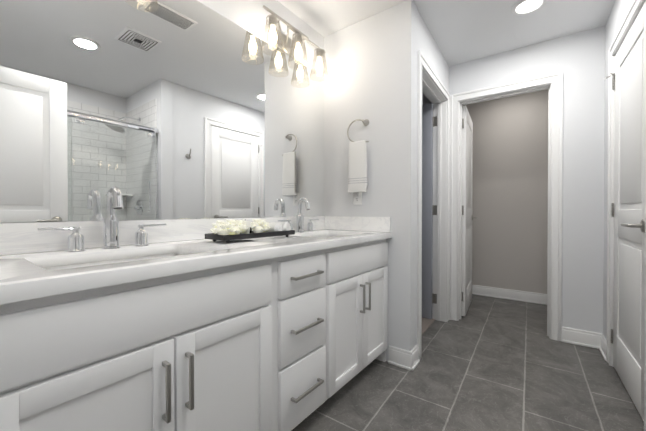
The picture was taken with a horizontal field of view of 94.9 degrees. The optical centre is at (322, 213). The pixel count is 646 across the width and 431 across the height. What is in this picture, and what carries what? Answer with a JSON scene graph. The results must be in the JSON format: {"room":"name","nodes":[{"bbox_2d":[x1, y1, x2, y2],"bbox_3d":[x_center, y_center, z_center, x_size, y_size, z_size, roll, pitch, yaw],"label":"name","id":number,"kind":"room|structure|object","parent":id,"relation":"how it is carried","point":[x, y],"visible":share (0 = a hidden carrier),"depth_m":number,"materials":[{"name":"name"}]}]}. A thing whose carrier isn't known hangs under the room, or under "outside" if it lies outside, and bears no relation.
{"room":"bathroom","nodes":[
{"label":"bathroom","id":0,"kind":"room"},
{"bbox_2d":[0,0,323,222],"bbox_3d":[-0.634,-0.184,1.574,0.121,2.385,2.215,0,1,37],"label":"mirror glass","id":1,"kind":"object","parent":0,"point":[171,109],"depth_m":1.32,"materials":[{"name":"silver metal"}]},
{"bbox_2d":[261,5,328,81],"bbox_3d":[-0.172,-1.082,1.948,0.166,0.220,0.610,0,1,37],"label":"sconce","id":2,"kind":"object","parent":1,"relation":"attached to","point":[287,45],"visible":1,"depth_m":1.92,"materials":[{"name":"clear glass"}]},
{"bbox_2d":[324,0,417,360],"bbox_3d":[0.322,-0.188,2.166,0.700,2.385,0.115,0,1,37],"label":"wall","id":3,"kind":"structure","parent":0,"point":[371,63],"depth_m":2.02,"materials":[{"name":"paint"}]},
{"bbox_2d":[0,216,323,253],"bbox_3d":[-0.545,0.078,1.584,0.020,0.101,1.861,0,1,37],"label":"backsplash","id":4,"kind":"structure","parent":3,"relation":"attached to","point":[15,238],"depth_m":1.32,"materials":[{"name":"white stone"}]},
{"bbox_2d":[353,192,361,204],"bbox_3d":[0.249,-0.120,2.145,0.070,0.114,0.007,0,1,37],"label":"electrical outlet plate","id":5,"kind":"object","parent":3,"relation":"attached to","point":[357,198],"visible":0.85,"depth_m":2.14,"materials":[{"name":"white plastic"}]},
{"bbox_2d":[324,216,390,229],"bbox_3d":[0.235,0.073,2.148,0.541,0.101,0.020,0,1,37],"label":"backsplash","id":6,"kind":"structure","parent":3,"relation":"attached to","point":[330,222],"depth_m":2.14,"materials":[{"name":"white stone"}]},
{"bbox_2d":[347,119,368,192],"bbox_3d":[0.254,-0.408,2.101,0.173,0.520,0.067,0,1,37],"label":"towel ring","id":7,"kind":"object","parent":3,"relation":"attached to","point":[357,170],"visible":1,"depth_m":2.07,"materials":[{"name":"white fabric"}]},
{"bbox_2d":[348,140,367,192],"bbox_3d":[0.245,-0.328,2.087,0.150,0.361,0.034,0,1,37],"label":"towel","id":8,"kind":"object","parent":7,"relation":"hanging from","point":[357,157],"depth_m":2.07,"materials":[{"name":"white fabric"}]},
{"bbox_2d":[388,345,411,370],"bbox_3d":[0.505,0.949,1.948,0.161,0.115,0.025,0,1,37],"label":"baseboard","id":9,"kind":"structure","parent":3,"relation":"attached to","point":[399,357],"depth_m":1.95,"materials":[{"name":"white paint"}]},
{"bbox_2d":[410,345,419,369],"bbox_3d":[0.608,0.948,1.958,0.025,0.115,0.139,0,1,35],"label":"baseboard","id":10,"kind":"structure","parent":3,"relation":"attached to","point":[415,359],"depth_m":1.95,"materials":[{"name":"white paint"}]},
{"bbox_2d":[417,12,419,50],"bbox_3d":[0.605,-0.187,2.068,0.115,2.385,0.075,0,1,35],"label":"wall","id":11,"kind":"structure","parent":0,"point":[418,31],"depth_m":2.03,"materials":[{"name":"paint"}]},
{"bbox_2d":[422,93,430,104],"bbox_3d":[0.230,-0.198,3.542,2.185,2.385,0.115,0,1,35],"label":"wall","id":12,"kind":"structure","parent":0,"point":[425,100],"depth_m":2.93,"materials":[{"name":"paint"}]},
{"bbox_2d":[420,15,448,91],"bbox_3d":[0.917,-0.191,2.515,0.115,2.385,1.015,0,1,35],"label":"wall","id":13,"kind":"structure","parent":0,"point":[432,54],"depth_m":2.35,"materials":[{"name":"paint"}]},
{"bbox_2d":[422,103,433,318],"bbox_3d":[0.709,-0.023,2.991,0.785,2.018,0.160,0,1,35],"label":"bedroom door","id":14,"kind":"structure","parent":13,"relation":"in","point":[427,182],"depth_m":2.78,"materials":[{"name":"grey paint"}]},
{"bbox_2d":[417,50,449,359],"bbox_3d":[0.858,-0.052,2.432,0.153,2.109,0.938,0,1,35],"label":"door frame","id":15,"kind":"structure","parent":13,"relation":"attached to","point":[432,88],"depth_m":2.73,"materials":[{"name":"white paint"}]},
{"bbox_2d":[277,0,614,65],"bbox_3d":[0.194,-1.426,1.574,4.700,0.100,5.800,0,1,37],"label":"ceiling","id":16,"kind":"structure","parent":0,"point":[461,31],"depth_m":2.11,"materials":[{"name":"paint"}]},
{"bbox_2d":[511,0,546,15],"bbox_3d":[1.363,-1.374,1.961,0.196,0.009,0.196,0,1,35],"label":"recessed light","id":17,"kind":"object","parent":16,"relation":"in","point":[522,7],"visible":1,"depth_m":1.97,"materials":[{"name":"white paint"}]},
{"bbox_2d":[449,64,457,94],"bbox_3d":[1.254,-0.193,2.829,0.080,2.385,0.115,0,1,35],"label":"wall","id":18,"kind":"structure","parent":0,"point":[453,79],"depth_m":2.77,"materials":[{"name":"paint"}]},
{"bbox_2d":[461,105,477,315],"bbox_3d":[1.518,-0.024,3.115,0.160,2.018,0.670,0,0,32],"label":"room door","id":19,"kind":"structure","parent":18,"relation":"in","point":[467,169],"depth_m":2.92,"materials":[{"name":"white paint"}]},
{"bbox_2d":[291,294,643,430],"bbox_3d":[0.194,1.059,1.592,4.700,0.100,5.800,0,1,37],"label":"floor","id":20,"kind":"structure","parent":0,"point":[486,363],"depth_m":1.73,"materials":[{"name":"tile"}]},
{"bbox_2d":[0,238,387,430],"bbox_3d":[-0.321,0.589,1.418,0.580,0.842,1.861,0,1,37],"label":"bathroom vanity","id":21,"kind":"object","parent":20,"relation":"on","point":[110,322],"depth_m":0.92,"materials":[{"name":"white paint"}]},
{"bbox_2d":[0,230,391,297],"bbox_3d":[-0.324,0.149,1.417,0.573,0.037,1.861,0,1,37],"label":"countertop","id":22,"kind":"structure","parent":21,"relation":"on","point":[19,273],"depth_m":0.96,"materials":[{"name":"white stone"}]},
{"bbox_2d":[36,186,167,249],"bbox_3d":[-0.780,0.015,1.105,0.119,0.233,0.407,0,1,37],"label":"faucet","id":23,"kind":"object","parent":22,"relation":"on","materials":[{"name":"silver metal"}]},
{"bbox_2d":[44,250,191,269],"bbox_3d":[-0.636,0.244,0.979,0.366,0.170,0.496,0,1,37],"label":"sink","id":24,"kind":"object","parent":22,"relation":"in","point":[151,253],"depth_m":1.08,"materials":[{"name":"white ceramic"}]},
{"bbox_2d":[205,219,294,242],"bbox_3d":[-0.350,0.078,1.463,0.150,0.103,0.462,0,1,37],"label":"tray","id":25,"kind":"object","parent":22,"relation":"on","point":[266,231],"depth_m":1.41,"materials":[{"name":"black wood"}]},
{"bbox_2d":[278,197,318,231],"bbox_3d":[-0.131,0.009,1.962,0.119,0.233,0.406,0,1,37],"label":"faucet","id":26,"kind":"object","parent":22,"relation":"on","point":[299,218],"depth_m":1.96,"materials":[{"name":"silver metal"}]},
{"bbox_2d":[308,234,335,237],"bbox_3d":[0.023,0.237,1.848,0.366,0.170,0.496,0,1,37],"label":"sink","id":27,"kind":"object","parent":22,"relation":"in","point":[309,235],"depth_m":2.06,"materials":[{"name":"white ceramic"}]},
{"bbox_2d":[422,317,434,333],"bbox_3d":[-0.042,0.995,3.054,2.105,0.006,1.010,0,1,35],"label":"floor carpet","id":28,"kind":"object","parent":20,"relation":"on","point":[426,323],"visible":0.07,"depth_m":2.68,"materials":[{"name":"beige carpet"}]},
{"bbox_2d":[462,90,547,293],"bbox_3d":[2.328,-0.197,3.391,2.830,2.385,0.115,0,1,35],"label":"wall","id":29,"kind":"structure","parent":0,"point":[510,199],"depth_m":3.43,"materials":[{"name":"paint"}]},
{"bbox_2d":[472,285,546,304],"bbox_3d":[2.288,0.938,3.342,2.600,0.115,0.025,0,1,35],"label":"baseboard","id":30,"kind":"structure","parent":29,"relation":"attached to","point":[526,296],"depth_m":3.42,"materials":[{"name":"white paint"}]},
{"bbox_2d":[458,26,604,333],"bbox_3d":[1.697,-0.191,2.520,1.000,2.385,0.115,0,1,35],"label":"wall","id":31,"kind":"structure","parent":0,"point":[579,59],"depth_m":2.27,"materials":[{"name":"paint"}]},
{"bbox_2d":[450,71,562,340],"bbox_3d":[1.572,-0.053,2.608,0.823,2.109,0.153,0,1,35],"label":"trim","id":32,"kind":"structure","parent":31,"relation":"attached to","point":[552,84],"depth_m":2.41,"materials":[{"name":"white paint"}]},
{"bbox_2d":[561,327,601,348],"bbox_3d":[1.968,0.946,2.254,0.241,0.115,0.025,0,1,35],"label":"baseboard","id":33,"kind":"structure","parent":31,"relation":"attached to","point":[582,337],"depth_m":2.25,"materials":[{"name":"white paint"}]},
{"bbox_2d":[603,0,632,337],"bbox_3d":[1.861,-0.185,1.781,0.115,2.385,1.140,0,1,35],"label":"wall","id":34,"kind":"structure","parent":0,"point":[609,30],"depth_m":2.11,"materials":[{"name":"paint"}]},
{"bbox_2d":[599,334,605,360],"bbox_3d":[1.998,0.947,2.108,0.025,0.115,0.231,0,1,35],"label":"baseboard","id":35,"kind":"structure","parent":34,"relation":"attached to","point":[602,348],"depth_m":2.12,"materials":[{"name":"white paint"}]},
{"bbox_2d":[604,1,645,420],"bbox_3d":[1.732,-0.013,1.664,0.160,2.018,0.759,0,1,35],"label":"closet door","id":36,"kind":"structure","parent":34,"relation":"in","point":[629,203],"depth_m":1.62,"materials":[{"name":"white paint"}]},
{"bbox_2d":[606,0,645,430],"bbox_3d":[1.737,-0.046,1.619,0.135,2.109,0.858,0,1,35],"label":"trim","id":37,"kind":"structure","parent":34,"relation":"attached to","point":[635,8],"depth_m":1.95,"materials":[{"name":"white paint"}]}
]}

